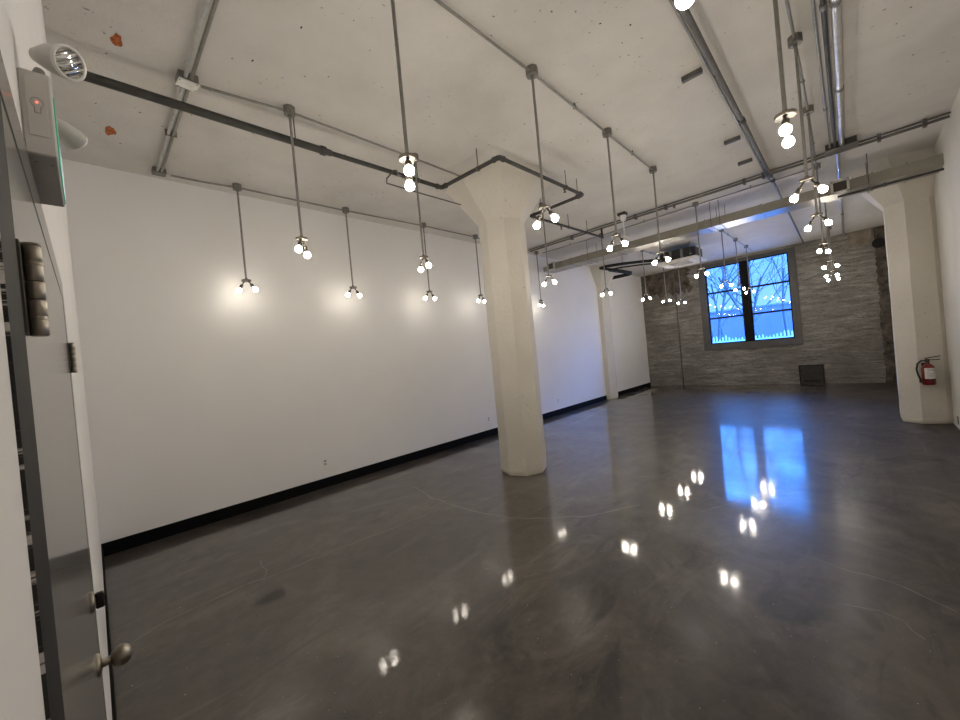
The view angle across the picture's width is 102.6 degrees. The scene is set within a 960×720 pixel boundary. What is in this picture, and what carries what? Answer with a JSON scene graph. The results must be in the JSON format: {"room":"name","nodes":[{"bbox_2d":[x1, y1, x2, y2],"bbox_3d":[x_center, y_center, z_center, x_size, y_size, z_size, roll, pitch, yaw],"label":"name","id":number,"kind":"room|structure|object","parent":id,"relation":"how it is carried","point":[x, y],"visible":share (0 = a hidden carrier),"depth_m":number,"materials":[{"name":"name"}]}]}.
{"room":"empty loft space","nodes":[
{"label":"empty loft space","id":0,"kind":"room"},
{"bbox_2d":[0,0,111,719],"bbox_3d":[-1.821,-0.210,1.568,6.660,4.135,0.198,-5,1,45],"label":"wall","id":1,"kind":"structure","parent":0,"point":[22,28],"depth_m":0.28,"materials":[{"name":"white paint"}]},
{"bbox_2d":[16,43,87,206],"bbox_3d":[-0.736,-0.389,0.677,0.288,0.187,0.074,-5,1,45],"label":"exit sign","id":2,"kind":"object","parent":1,"relation":"attached to","point":[43,133],"visible":1,"depth_m":0.58,"materials":[{"name":"grey plastic"}]},
{"bbox_2d":[0,51,106,719],"bbox_3d":[-0.810,0.746,0.702,1.315,2.055,0.160,-5,1,45],"label":"trim","id":3,"kind":"structure","parent":1,"relation":"attached to","point":[9,272],"depth_m":0.33,"materials":[{"name":"grey paint"}]},
{"bbox_2d":[0,94,133,719],"bbox_3d":[-0.693,0.759,0.715,0.966,1.982,0.120,-5,1,45],"label":"door","id":4,"kind":"structure","parent":1,"relation":"in","point":[81,666],"depth_m":0.52,"materials":[{"name":"grey metal"}]},
{"bbox_2d":[59,289,105,719],"bbox_3d":[-1.125,0.797,1.104,0.195,1.982,0.066,-5,1,45],"label":"door frame","id":5,"kind":"structure","parent":1,"relation":"in","point":[70,349],"depth_m":1.12,"materials":[{"name":"grey paint"}]},
{"bbox_2d":[101,544,116,719],"bbox_3d":[-2.523,1.856,2.613,3.916,0.135,0.012,-5,1,45],"label":"baseboard","id":6,"kind":"structure","parent":1,"relation":"attached to","point":[113,706],"depth_m":2.42,"materials":[{"name":"black plastic"}]},
{"bbox_2d":[62,159,649,543],"bbox_3d":[1.084,-0.549,9.416,0.200,4.135,15.600,-5,1,45],"label":"wall","id":7,"kind":"structure","parent":0,"point":[203,396],"depth_m":5.26,"materials":[{"name":"white paint"}]},
{"bbox_2d":[322,458,327,466],"bbox_3d":[-2.287,1.515,5.684,0.008,0.116,0.072,-5,1,45],"label":"wall outlet","id":8,"kind":"object","parent":7,"relation":"attached to","point":[325,462],"visible":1,"depth_m":5.68,"materials":[{"name":"white plastic"}]},
{"bbox_2d":[103,395,606,556],"bbox_3d":[0.013,1.573,7.997,0.014,0.135,11.262,-5,1,45],"label":"baseboard","id":9,"kind":"structure","parent":7,"relation":"attached to","point":[118,545],"depth_m":5.24,"materials":[{"name":"black plastic"}]},
{"bbox_2d":[618,382,650,395],"bbox_3d":[5.428,1.017,13.515,0.014,0.135,2.920,-5,1,45],"label":"baseboard","id":10,"kind":"structure","parent":7,"relation":"attached to","point":[629,390],"depth_m":13.45,"materials":[{"name":"black plastic"}]},
{"bbox_2d":[446,161,549,475],"bbox_3d":[0.457,-0.459,5.621,1.418,4.135,1.421,-5,1,22],"label":"column","id":11,"kind":"structure","parent":0,"point":[499,198],"depth_m":5.34,"materials":[{"name":"paint"}]},
{"bbox_2d":[41,0,959,276],"bbox_3d":[3.309,-2.965,6.989,7.260,0.302,15.600,-5,1,45],"label":"ceiling","id":12,"kind":"structure","parent":0,"point":[622,63],"depth_m":3.69,"materials":[{"name":"white concrete"}]},
{"bbox_2d":[151,166,170,176],"bbox_3d":[-3.592,-2.115,4.338,0.110,0.056,0.160,-5,1,45],"label":"junction box","id":13,"kind":"object","parent":12,"relation":"attached to","point":[164,173],"visible":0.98,"depth_m":4.31,"materials":[{"name":"grey metal"}]},
{"bbox_2d":[175,69,199,92],"bbox_3d":[-2.331,-2.215,3.062,0.142,0.073,0.146,-5,1,45],"label":"junction box","id":14,"kind":"object","parent":12,"relation":"attached to","point":[181,81],"visible":0.99,"depth_m":3.04,"materials":[{"name":"metal"}]},
{"bbox_2d":[156,0,219,171],"bbox_3d":[-1.308,-2.311,2.048,6.350,0.055,0.090,-5,1,45],"label":"conduit","id":15,"kind":"object","parent":12,"relation":"attached to","point":[168,132],"visible":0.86,"depth_m":2.90,"materials":[{"name":"grey metal"}]},
{"bbox_2d":[232,183,257,292],"bbox_3d":[-2.982,-1.523,4.824,0.258,1.357,0.108,-5,0,-6],"label":"pendant light","id":16,"kind":"object","parent":12,"relation":"hanging from","point":[237,187],"visible":1,"depth_m":4.81,"materials":[{"name":"metal"}]},
{"bbox_2d":[283,104,310,257],"bbox_3d":[-1.684,-1.635,3.525,0.108,1.357,0.258,-5,0,-3],"label":"pendant light","id":17,"kind":"object","parent":12,"relation":"hanging from","point":[289,110],"visible":1,"depth_m":3.51,"materials":[{"name":"metal"}]},
{"bbox_2d":[201,85,459,175],"bbox_3d":[-1.236,-2.323,4.068,2.802,0.022,0.098,-6,1,-44],"label":"conduit","id":18,"kind":"object","parent":12,"relation":"attached to","point":[202,86],"visible":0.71,"depth_m":3.68,"materials":[{"name":"grey metal"}]},
{"bbox_2d":[83,71,603,238],"bbox_3d":[0.135,-2.341,4.912,1.046,0.315,7.603,-5,1,45],"label":"pipe","id":19,"kind":"object","parent":12,"relation":"hanging from","point":[94,78],"visible":0.94,"depth_m":3.59,"materials":[{"name":"grey metal"}]},
{"bbox_2d":[386,170,460,204],"bbox_3d":[-0.693,-2.114,4.796,0.220,0.124,1.264,-5,1,33],"label":"conduit","id":20,"kind":"object","parent":19,"relation":"attached to","point":[398,174],"visible":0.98,"depth_m":4.58,"materials":[{"name":"metal"}]},
{"bbox_2d":[342,207,361,297],"bbox_3d":[-1.976,-1.626,5.835,0.108,1.357,0.258,-5,1,45],"label":"pendant light","id":21,"kind":"object","parent":12,"relation":"hanging from","point":[345,211],"visible":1,"depth_m":5.82,"materials":[{"name":"metal"}]},
{"bbox_2d":[171,175,535,252],"bbox_3d":[-1.038,-2.375,6.848,0.162,0.059,7.041,-5,1,45],"label":"conduit","id":22,"kind":"object","parent":12,"relation":"attached to","point":[171,175],"visible":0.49,"depth_m":5.40,"materials":[{"name":"grey metal"}]},
{"bbox_2d":[391,0,416,190],"bbox_3d":[-0.485,-1.738,2.310,0.108,1.357,0.258,-5,0,-9],"label":"pendant light","id":23,"kind":"object","parent":12,"relation":"hanging from","point":[406,158],"visible":1,"depth_m":2.30,"materials":[{"name":"glass"}]},
{"bbox_2d":[413,153,430,271],"bbox_3d":[-0.713,-1.734,4.529,0.108,1.357,0.258,-6,1,-36],"label":"pendant light","id":24,"kind":"object","parent":12,"relation":"hanging from","point":[428,265],"visible":0.98,"depth_m":4.52,"materials":[{"name":"metal"}]},
{"bbox_2d":[421,222,436,299],"bbox_3d":[-0.941,-1.732,6.790,0.258,1.357,0.108,-6,1,-39],"label":"pendant light","id":25,"kind":"object","parent":12,"relation":"hanging from","point":[423,224],"visible":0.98,"depth_m":6.78,"materials":[{"name":"metal"}]},
{"bbox_2d":[473,234,485,302],"bbox_3d":[-0.033,-1.825,7.715,0.108,1.357,0.258,-5,1,39],"label":"pendant light","id":26,"kind":"object","parent":12,"relation":"hanging from","point":[475,237],"visible":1,"depth_m":7.70,"materials":[{"name":"metal"}]},
{"bbox_2d":[534,251,544,306],"bbox_3d":[1.440,-1.978,9.401,0.108,1.357,0.258,-5,1,42],"label":"pendant light","id":27,"kind":"object","parent":12,"relation":"hanging from","point":[537,252],"visible":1,"depth_m":9.39,"materials":[{"name":"metal"}]},
{"bbox_2d":[526,64,558,228],"bbox_3d":[0.507,-1.839,3.321,0.108,1.357,0.258,-6,1,-42],"label":"pendant light","id":28,"kind":"object","parent":12,"relation":"hanging from","point":[532,74],"visible":0.99,"depth_m":3.31,"materials":[{"name":"metal"}]},
{"bbox_2d":[434,0,651,169],"bbox_3d":[0.448,-2.486,3.334,0.050,0.059,5.813,-5,1,44],"label":"conduit","id":29,"kind":"object","parent":12,"relation":"attached to","point":[439,2],"visible":0.97,"depth_m":3.21,"materials":[{"name":"grey metal"}]},
{"bbox_2d":[539,202,555,285],"bbox_3d":[1.089,-1.920,6.379,0.258,1.357,0.108,-5,1,42],"label":"pendant light","id":30,"kind":"object","parent":12,"relation":"hanging from","point":[548,275],"visible":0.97,"depth_m":6.37,"materials":[{"name":"metal"}]},
{"bbox_2d":[599,233,611,295],"bbox_3d":[2.714,-2.090,8.434,0.258,1.357,0.108,-5,1,45],"label":"pendant light","id":31,"kind":"object","parent":12,"relation":"hanging from","point":[605,288],"visible":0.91,"depth_m":8.42,"materials":[{"name":"metal"}]},
{"bbox_2d":[602,127,627,250],"bbox_3d":[1.506,-1.942,4.381,0.108,1.357,0.258,-6,1,-36],"label":"pendant light","id":32,"kind":"object","parent":12,"relation":"hanging from","point":[608,133],"visible":1,"depth_m":4.37,"materials":[{"name":"metal"}]},
{"bbox_2d":[617,211,627,236],"bbox_3d":[2.686,-2.529,7.212,0.150,0.457,0.125,-5,1,45],"label":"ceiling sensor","id":33,"kind":"object","parent":12,"relation":"hanging from","point":[622,215],"visible":1,"depth_m":7.18,"materials":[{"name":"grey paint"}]},
{"bbox_2d":[599,259,659,279],"bbox_3d":[4.547,-2.790,11.466,1.640,0.356,2.164,-5,1,27],"label":"refrigerant line","id":34,"kind":"object","parent":12,"relation":"hanging from","point":[616,270],"visible":0.77,"depth_m":10.80,"materials":[{"name":"black plastic"}]},
{"bbox_2d":[640,250,651,300],"bbox_3d":[4.341,-2.257,10.163,0.258,1.357,0.108,-5,1,45],"label":"pendant light","id":35,"kind":"object","parent":12,"relation":"hanging from","point":[642,251],"visible":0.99,"depth_m":10.15,"materials":[{"name":"metal"}]},
{"bbox_2d":[649,166,669,264],"bbox_3d":[2.504,-2.045,5.441,0.108,1.357,0.258,-6,1,-36],"label":"pendant light","id":36,"kind":"object","parent":12,"relation":"hanging from","point":[654,168],"visible":1,"depth_m":5.43,"materials":[{"name":"metal"}]},
{"bbox_2d":[662,268,670,302],"bbox_3d":[5.396,-2.366,11.252,0.108,1.357,0.258,-6,1,-39],"label":"pendant light","id":37,"kind":"object","parent":12,"relation":"hanging from","point":[663,268],"visible":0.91,"depth_m":11.24,"materials":[{"name":"metal"}]},
{"bbox_2d":[542,168,811,253],"bbox_3d":[3.347,-2.795,7.682,0.089,0.060,5.101,-6,1,-45],"label":"conduit","id":38,"kind":"object","parent":12,"relation":"attached to","point":[750,187],"visible":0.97,"depth_m":7.12,"materials":[{"name":"metal"}]},
{"bbox_2d":[656,242,706,268],"bbox_3d":[5.403,-2.807,10.358,1.000,0.466,1.000,-5,1,45],"label":"air conditioning unit","id":39,"kind":"object","parent":12,"relation":"hanging from","point":[685,256],"visible":0.86,"depth_m":10.06,"materials":[{"name":"white plastic"}]},
{"bbox_2d":[670,261,693,266],"bbox_3d":[5.424,-2.592,10.360,0.480,0.007,0.480,-5,1,45],"label":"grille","id":40,"kind":"object","parent":39,"relation":"attached to","point":[684,262],"depth_m":10.33,"materials":[{"name":"white metal"}]},
{"bbox_2d":[677,267,685,303],"bbox_3d":[6.388,-2.468,12.306,0.258,1.357,0.108,-5,1,42],"label":"pendant light","id":41,"kind":"object","parent":12,"relation":"hanging from","point":[678,267],"visible":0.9,"depth_m":12.30,"materials":[{"name":"metal"}]},
{"bbox_2d":[675,0,693,9],"bbox_3d":[0.706,-1.841,1.229,0.258,1.357,0.108,-5,0,15],"label":"pendant light","id":42,"kind":"object","parent":12,"relation":"hanging from","point":[680,4],"visible":1,"depth_m":1.26,"materials":[{"name":"glass"}]},
{"bbox_2d":[681,67,702,83],"bbox_3d":[1.964,-2.638,3.566,0.170,0.045,0.040,-5,1,45],"label":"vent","id":43,"kind":"object","parent":12,"relation":"attached to","point":[698,71],"visible":1,"depth_m":3.55,"materials":[{"name":"grey metal"}]},
{"bbox_2d":[692,201,708,277],"bbox_3d":[3.992,-2.199,7.028,0.108,1.357,0.258,-6,1,-30],"label":"pendant light","id":44,"kind":"object","parent":12,"relation":"hanging from","point":[694,204],"visible":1,"depth_m":7.02,"materials":[{"name":"metal"}]},
{"bbox_2d":[719,229,732,287],"bbox_3d":[5.653,-2.371,8.921,0.258,1.357,0.108,-5,1,36],"label":"pendant light","id":45,"kind":"object","parent":12,"relation":"hanging from","point":[721,230],"visible":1,"depth_m":8.91,"materials":[{"name":"metal"}]},
{"bbox_2d":[724,135,740,145],"bbox_3d":[3.172,-2.762,4.840,0.170,0.045,0.040,-5,1,45],"label":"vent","id":46,"kind":"object","parent":12,"relation":"attached to","point":[734,139],"visible":1,"depth_m":4.83,"materials":[{"name":"grey metal"}]},
{"bbox_2d":[723,231,751,250],"bbox_3d":[6.783,-3.139,10.130,0.038,0.059,3.750,-5,1,45],"label":"conduit","id":47,"kind":"object","parent":12,"relation":"attached to","point":[723,231],"visible":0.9,"depth_m":9.78,"materials":[{"name":"grey metal"}]},
{"bbox_2d":[733,238,744,290],"bbox_3d":[6.687,-2.477,9.988,0.108,1.357,0.258,-6,1,-33],"label":"pendant light","id":48,"kind":"object","parent":12,"relation":"hanging from","point":[734,238],"visible":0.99,"depth_m":9.98,"materials":[{"name":"metal"}]},
{"bbox_2d":[530,115,949,251],"bbox_3d":[3.461,-2.786,6.921,6.370,0.084,0.090,-5,1,45],"label":"conduit","id":49,"kind":"object","parent":12,"relation":"attached to","point":[924,124],"visible":0.92,"depth_m":6.05,"materials":[{"name":"grey metal"}]},
{"bbox_2d":[529,111,950,249],"bbox_3d":[3.410,-2.789,6.855,6.350,0.023,0.023,-5,1,44],"label":"conduit","id":50,"kind":"object","parent":12,"relation":"attached to","point":[922,121],"visible":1,"depth_m":6.02,"materials":[{"name":"grey metal"}]},
{"bbox_2d":[679,8,804,243],"bbox_3d":[4.347,-2.855,5.812,0.081,0.096,14.845,-5,1,44],"label":"ceiling pipe","id":51,"kind":"object","parent":12,"relation":"attached to","point":[686,13],"visible":0.83,"depth_m":3.72,"materials":[{"name":"grey metal"}]},
{"bbox_2d":[669,0,769,179],"bbox_3d":[1.913,-2.601,3.310,0.023,0.023,7.843,-5,1,44],"label":"conduit","id":52,"kind":"object","parent":51,"relation":"attached to","point":[672,2],"visible":1,"depth_m":3.50,"materials":[{"name":"grey metal"}]},
{"bbox_2d":[543,153,943,272],"bbox_3d":[4.038,-2.653,7.584,6.500,0.470,0.480,-5,1,45],"label":"ceiling beam","id":53,"kind":"structure","parent":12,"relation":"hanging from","point":[806,199],"depth_m":6.67,"materials":[{"name":"paint"}]},
{"bbox_2d":[546,261,561,270],"bbox_3d":[1.821,-2.324,9.459,0.392,0.200,0.055,-5,1,45],"label":"air register","id":54,"kind":"object","parent":53,"relation":"attached to","point":[553,264],"visible":0.82,"depth_m":9.45,"materials":[{"name":"grey metal"}]},
{"bbox_2d":[830,175,866,195],"bbox_3d":[5.534,-2.644,5.783,0.392,0.200,0.055,-5,1,45],"label":"air register","id":55,"kind":"object","parent":53,"relation":"attached to","point":[842,185],"visible":1,"depth_m":5.81,"materials":[{"name":"grey metal"}]},
{"bbox_2d":[833,180,846,191],"bbox_3d":[5.478,-2.639,5.855,0.150,0.140,0.029,-5,1,45],"label":"grille","id":56,"kind":"object","parent":55,"relation":"attached to","point":[838,185],"depth_m":5.83,"materials":[{"name":"grey metal"}]},
{"bbox_2d":[838,168,943,197],"bbox_3d":[5.877,-2.541,5.551,1.050,0.045,0.050,-5,1,45],"label":"ceiling pipe","id":57,"kind":"object","parent":53,"relation":"attached to","point":[941,169],"visible":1,"depth_m":5.53,"materials":[{"name":"black metal"}]},
{"bbox_2d":[738,157,752,165],"bbox_3d":[3.780,-2.825,5.488,0.170,0.045,0.040,-5,1,45],"label":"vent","id":58,"kind":"object","parent":12,"relation":"attached to","point":[749,160],"visible":1,"depth_m":5.47,"materials":[{"name":"grey metal"}]},
{"bbox_2d":[744,245,754,293],"bbox_3d":[7.595,-2.570,10.900,0.108,1.357,0.258,-6,1,-30],"label":"pendant light","id":59,"kind":"object","parent":12,"relation":"hanging from","point":[746,247],"visible":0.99,"depth_m":10.89,"materials":[{"name":"metal"}]},
{"bbox_2d":[773,0,796,147],"bbox_3d":[1.722,-1.945,2.229,0.108,1.357,0.258,-5,1,43],"label":"pendant light","id":60,"kind":"object","parent":12,"relation":"hanging from","point":[786,114],"visible":1,"depth_m":2.22,"materials":[{"name":"glass"}]},
{"bbox_2d":[784,0,816,166],"bbox_3d":[2.361,-2.663,2.969,0.080,0.059,7.992,-5,1,44],"label":"conduit","id":61,"kind":"object","parent":12,"relation":"attached to","point":[787,4],"visible":0.82,"depth_m":3.60,"materials":[{"name":"grey metal"}]},
{"bbox_2d":[787,32,827,201],"bbox_3d":[2.711,-2.047,3.244,0.108,1.357,0.258,-6,1,-30],"label":"pendant light","id":62,"kind":"object","parent":12,"relation":"hanging from","point":[792,44],"visible":1,"depth_m":3.23,"materials":[{"name":"metal"}]},
{"bbox_2d":[803,104,831,230],"bbox_3d":[3.731,-2.152,4.311,0.108,1.357,0.258,-6,1,-21],"label":"pendant light","id":63,"kind":"object","parent":12,"relation":"hanging from","point":[807,113],"visible":1,"depth_m":4.30,"materials":[{"name":"metal"}]},
{"bbox_2d":[810,0,830,148],"bbox_3d":[2.291,-2.629,2.669,0.037,0.037,7.462,-5,1,44],"label":"ceiling pipe","id":64,"kind":"object","parent":12,"relation":"attached to","point":[813,7],"visible":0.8,"depth_m":3.53,"materials":[{"name":"grey metal"}]},
{"bbox_2d":[814,163,830,252],"bbox_3d":[5.176,-2.301,5.856,0.258,1.357,0.108,-6,0,-18],"label":"pendant light","id":65,"kind":"object","parent":12,"relation":"hanging from","point":[818,164],"visible":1,"depth_m":5.85,"materials":[{"name":"metal"}]},
{"bbox_2d":[819,0,836,147],"bbox_3d":[2.322,-2.631,2.624,0.048,0.048,7.442,-5,1,44],"label":"ceiling pipe","id":66,"kind":"object","parent":12,"relation":"attached to","point":[823,5],"visible":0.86,"depth_m":3.48,"materials":[{"name":"grey metal"}]},
{"bbox_2d":[822,202,839,268],"bbox_3d":[6.776,-2.465,7.500,0.258,1.357,0.108,-5,1,45],"label":"pendant light","id":67,"kind":"object","parent":12,"relation":"hanging from","point":[829,260],"visible":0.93,"depth_m":7.49,"materials":[{"name":"metal"}]},
{"bbox_2d":[825,218,838,277],"bbox_3d":[8.103,-2.602,8.923,0.258,1.357,0.108,-5,1,30],"label":"pendant light","id":68,"kind":"object","parent":12,"relation":"hanging from","point":[827,274],"visible":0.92,"depth_m":8.91,"materials":[{"name":"metal"}]},
{"bbox_2d":[826,226,839,280],"bbox_3d":[8.864,-2.680,9.713,0.108,1.357,0.258,-6,1,-27],"label":"pendant light","id":69,"kind":"object","parent":12,"relation":"hanging from","point":[830,227],"visible":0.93,"depth_m":9.70,"materials":[{"name":"metal"}]},
{"bbox_2d":[829,0,843,145],"bbox_3d":[2.377,-2.636,2.584,0.072,0.072,7.462,-5,1,44],"label":"ceiling pipe","id":70,"kind":"object","parent":12,"relation":"attached to","point":[834,5],"visible":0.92,"depth_m":3.49,"materials":[{"name":"silver metal"}]},
{"bbox_2d":[836,153,844,235],"bbox_3d":[7.499,-3.183,7.983,0.054,0.054,7.300,-5,1,44],"label":"ceiling pipe","id":71,"kind":"object","parent":12,"relation":"attached to","point":[838,154],"visible":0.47,"depth_m":6.39,"materials":[{"name":"silver metal"}]},
{"bbox_2d":[824,135,858,156],"bbox_3d":[4.904,-2.905,5.227,0.340,0.092,0.240,-5,1,45],"label":"box","id":72,"kind":"object","parent":12,"relation":"attached to","point":[851,142],"visible":0.96,"depth_m":5.18,"materials":[{"name":"grey paint"}]},
{"bbox_2d":[104,383,959,719],"bbox_3d":[3.720,1.399,7.025,7.260,0.201,15.600,-5,1,45],"label":"floor","id":73,"kind":"structure","parent":0,"point":[755,551],"depth_m":2.83,"materials":[{"name":"concrete"}]},
{"bbox_2d":[589,264,617,398],"bbox_3d":[3.878,-0.836,12.333,1.332,4.135,1.330,-5,1,23],"label":"column","id":74,"kind":"structure","parent":0,"point":[598,275],"depth_m":12.00,"materials":[{"name":"paint"}]},
{"bbox_2d":[641,225,896,385],"bbox_3d":[8.635,-1.284,12.257,6.708,4.135,0.200,-5,1,45],"label":"wall","id":75,"kind":"structure","parent":0,"point":[847,328],"depth_m":11.18,"materials":[{"name":"brick"}]},
{"bbox_2d":[673,270,682,376],"bbox_3d":[7.053,-1.298,13.708,0.070,3.835,0.042,-5,1,45],"label":"conduit","id":76,"kind":"object","parent":75,"relation":"attached to","point":[673,270],"visible":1,"depth_m":13.70,"materials":[{"name":"metal"}]},
{"bbox_2d":[697,247,802,350],"bbox_3d":[8.533,-1.825,12.309,2.600,2.890,0.170,-5,1,45],"label":"window","id":77,"kind":"structure","parent":75,"relation":"in","point":[750,342],"depth_m":12.23,"materials":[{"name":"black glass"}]},
{"bbox_2d":[798,364,824,383],"bbox_3d":[9.720,0.417,11.276,0.560,0.560,0.025,-5,1,45],"label":"hatch","id":78,"kind":"object","parent":75,"relation":"attached to","point":[808,374],"visible":1,"depth_m":11.27,"materials":[{"name":"metal"}]},
{"bbox_2d":[848,147,952,423],"bbox_3d":[7.088,-1.089,6.240,1.366,4.135,1.589,-5,1,45],"label":"column","id":79,"kind":"structure","parent":0,"point":[908,208],"depth_m":6.00,"materials":[{"name":"paint"}]},
{"bbox_2d":[915,355,939,384],"bbox_3d":[6.907,0.160,5.926,0.274,0.438,0.164,-5,1,45],"label":"fire extinguisher","id":80,"kind":"object","parent":79,"relation":"attached to","point":[928,373],"visible":1,"depth_m":5.90,"materials":[{"name":"red metal"}]},
{"bbox_2d":[934,89,959,429],"bbox_3d":[5.950,-0.968,4.599,0.200,4.135,15.600,-5,1,45],"label":"wall","id":81,"kind":"structure","parent":0,"point":[947,181],"depth_m":5.25,"materials":[{"name":"white paint"}]},
{"label":"outside","id":82,"kind":"structure","parent":0,"visible":0},
{"bbox_3d":[31.624,-1.354,46.299,140.000,0.100,79.700,-5,1,45],"label":"ground","id":83,"kind":"structure","parent":82,"visible":0},
{"bbox_2d":[707,267,720,341],"bbox_3d":[14.267,-5.402,28.673,7.976,11.628,10.520,-5,0,-6],"label":"bare tree","id":84,"kind":"object","parent":83,"relation":"on","point":[720,267],"visible":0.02,"depth_m":26.39,"materials":[{"name":"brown plant"}]},
{"bbox_2d":[708,259,761,340],"bbox_3d":[21.054,-6.421,34.432,11.997,12.276,6.325,-5,0,1],"label":"bare tree","id":85,"kind":"object","parent":83,"relation":"on","point":[731,268],"visible":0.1,"depth_m":34.57,"materials":[{"name":"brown plant"}]},
{"bbox_2d":[707,258,768,305],"bbox_3d":[18.188,-7.169,29.580,7.772,14.404,12.793,-6,1,-21],"label":"bare tree","id":86,"kind":"object","parent":83,"relation":"on","point":[763,258],"visible":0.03,"depth_m":29.62,"materials":[{"name":"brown plant"}]},
{"bbox_2d":[707,256,775,341],"bbox_3d":[15.875,-5.538,23.276,8.463,11.671,8.432,-6,1,-21],"label":"bare tree","id":87,"kind":"object","parent":83,"relation":"on","point":[727,283],"visible":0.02,"depth_m":23.32,"materials":[{"name":"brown plant"}]},
{"bbox_2d":[707,255,786,328],"bbox_3d":[29.496,-8.112,39.607,8.889,14.005,11.124,-5,0,-11],"label":"bare tree","id":88,"kind":"object","parent":83,"relation":"on","point":[760,279],"visible":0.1,"depth_m":40.19,"materials":[{"name":"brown plant"}]},
{"bbox_2d":[710,257,788,337],"bbox_3d":[15.692,-6.244,23.533,12.079,13.177,7.199,-5,0,-10],"label":"bare tree","id":89,"kind":"object","parent":83,"relation":"on","point":[719,278],"visible":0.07,"depth_m":23.62,"materials":[{"name":"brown plant"}]},
{"bbox_2d":[710,301,792,340],"bbox_3d":[38.228,-4.706,57.532,42.200,5.250,12.200,-5,1,45],"label":"building","id":90,"kind":"structure","parent":83,"relation":"on","point":[767,324],"depth_m":50.47,"materials":[{"name":"blue"}]},
{"bbox_2d":[713,330,793,342],"bbox_3d":[14.728,-0.442,21.322,9.000,2.074,0.080,-5,1,45],"label":"picket fence","id":91,"kind":"object","parent":83,"relation":"on","point":[781,336],"visible":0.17,"depth_m":20.90,"materials":[{"name":"white wood"}]},
{"bbox_2d":[749,254,788,335],"bbox_3d":[26.081,-7.369,32.684,7.677,13.262,9.760,-5,1,37],"label":"bare tree","id":92,"kind":"object","parent":83,"relation":"on","point":[772,261],"visible":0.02,"depth_m":32.91,"materials":[{"name":"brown plant"}]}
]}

